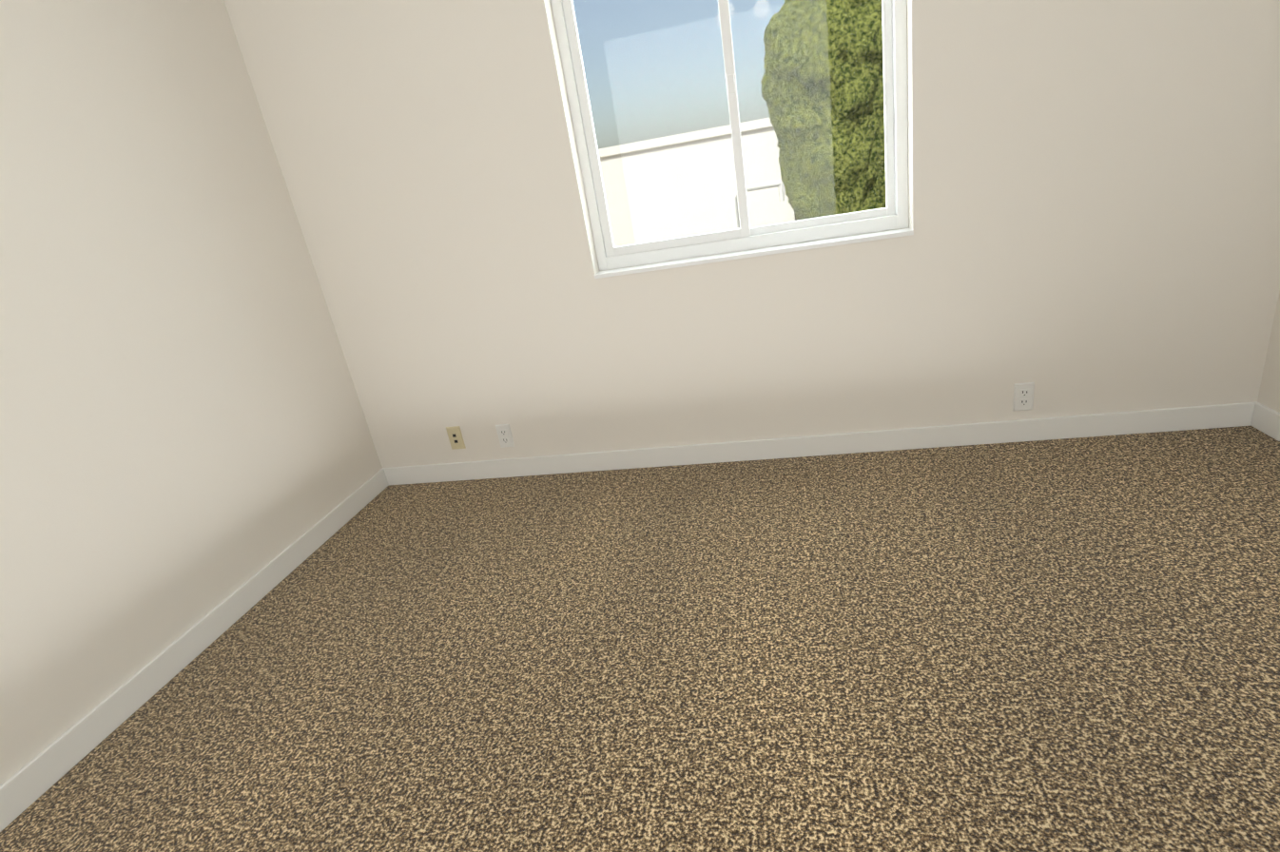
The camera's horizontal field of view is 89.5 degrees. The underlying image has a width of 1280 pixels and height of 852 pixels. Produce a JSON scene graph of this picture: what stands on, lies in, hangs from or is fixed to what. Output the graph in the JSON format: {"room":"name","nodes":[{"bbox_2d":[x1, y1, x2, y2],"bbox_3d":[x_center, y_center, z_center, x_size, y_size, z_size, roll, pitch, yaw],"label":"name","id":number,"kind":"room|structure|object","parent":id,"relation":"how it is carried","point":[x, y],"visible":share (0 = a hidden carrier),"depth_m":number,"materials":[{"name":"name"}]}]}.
{"room":"empty bedroom","nodes":[
{"label":"empty bedroom","id":0,"kind":"room"},
{"bbox_2d":[0,0,382,785],"bbox_3d":[-1.888,0.023,0.755,0.150,2.440,4.700,-5,22,13],"label":"wall","id":1,"kind":"structure","parent":0,"point":[186,443],"depth_m":2.00,"materials":[{"name":"beige paint"}]},
{"bbox_2d":[0,467,388,832],"bbox_3d":[-1.620,1.095,1.160,0.016,0.092,4.400,-5,22,13],"label":"baseboard","id":2,"kind":"structure","parent":1,"relation":"attached to","point":[38,776],"depth_m":1.97,"materials":[{"name":"white wood"}]},
{"bbox_2d":[0,426,1279,851],"bbox_3d":[0.498,1.016,0.723,4.640,0.120,4.700,-5,22,13],"label":"floor","id":3,"kind":"structure","parent":0,"point":[1059,645],"depth_m":1.67,"materials":[{"name":"carpet"}]},
{"bbox_2d":[223,0,1279,467],"bbox_3d":[0.761,-1.045,2.305,4.490,2.440,0.150,-5,22,13],"label":"wall","id":4,"kind":"structure","parent":0,"point":[1095,205],"depth_m":2.43,"materials":[{"name":"beige paint"}]},
{"bbox_2d":[446,426,465,449],"bbox_3d":[-0.857,0.057,2.997,0.070,0.114,0.007,-5,22,13],"label":"outlet","id":5,"kind":"object","parent":4,"relation":"attached to","point":[455,437],"visible":1,"depth_m":2.99,"materials":[{"name":"beige plastic"}]},
{"bbox_2d":[495,424,515,447],"bbox_3d":[-0.618,0.046,2.945,0.070,0.114,0.009,-5,22,13],"label":"electrical outlet","id":6,"kind":"object","parent":4,"relation":"attached to","point":[505,435],"visible":1,"depth_m":2.94,"materials":[{"name":"white plastic"}]},
{"bbox_2d":[550,0,913,278],"bbox_3d":[0.321,-1.211,2.310,1.200,1.180,0.160,-5,22,13],"label":"window","id":7,"kind":"structure","parent":4,"relation":"in","point":[891,218],"depth_m":2.42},
{"bbox_2d":[384,401,1270,484],"bbox_3d":[0.515,0.100,2.749,3.570,0.092,0.013,-5,22,13],"label":"baseboard","id":8,"kind":"structure","parent":4,"relation":"attached to","point":[1243,414],"depth_m":2.65,"materials":[{"name":"white wood"}]},
{"bbox_2d":[1012,382,1034,410],"bbox_3d":[1.476,-0.111,2.479,0.070,0.114,0.009,-5,22,13],"label":"electrical outlet","id":9,"kind":"object","parent":4,"relation":"attached to","point":[1023,397],"visible":1,"depth_m":2.48,"materials":[{"name":"white plastic"}]},
{"bbox_2d":[1257,290,1279,412],"bbox_3d":[1.743,-0.282,-0.068,0.120,2.440,4.400,-5,22,13],"label":"wall","id":10,"kind":"structure","parent":0,"point":[1269,396],"depth_m":2.26,"materials":[{"name":"beige paint"}]},
{"label":"outside","id":11,"kind":"structure","parent":0,"visible":0},
{"bbox_3d":[4.584,-3.917,12.271,36.000,0.100,21.450,-5,22,13],"label":"ground","id":12,"kind":"structure","parent":11,"visible":0},
{"bbox_2d":[598,116,795,270],"bbox_3d":[3.339,-2.347,6.197,36.000,1.800,0.260,-5,22,13],"label":"building","id":13,"kind":"structure","parent":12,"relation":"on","point":[709,165],"depth_m":6.57,"materials":[{"name":"white paint"}]},
{"bbox_2d":[731,179,784,252],"bbox_3d":[0.847,-0.933,4.350,0.336,1.329,0.040,-5,22,13],"label":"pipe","id":14,"kind":"object","parent":12,"relation":"on","point":[770,184],"depth_m":4.11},
{"bbox_2d":[760,0,901,243],"bbox_3d":[1.498,-1.786,4.673,1.102,2.535,1.105,-5,22,13],"label":"tree","id":15,"kind":"object","parent":12,"relation":"on","point":[869,183],"depth_m":4.17,"materials":[{"name":"green plant"}]}
]}

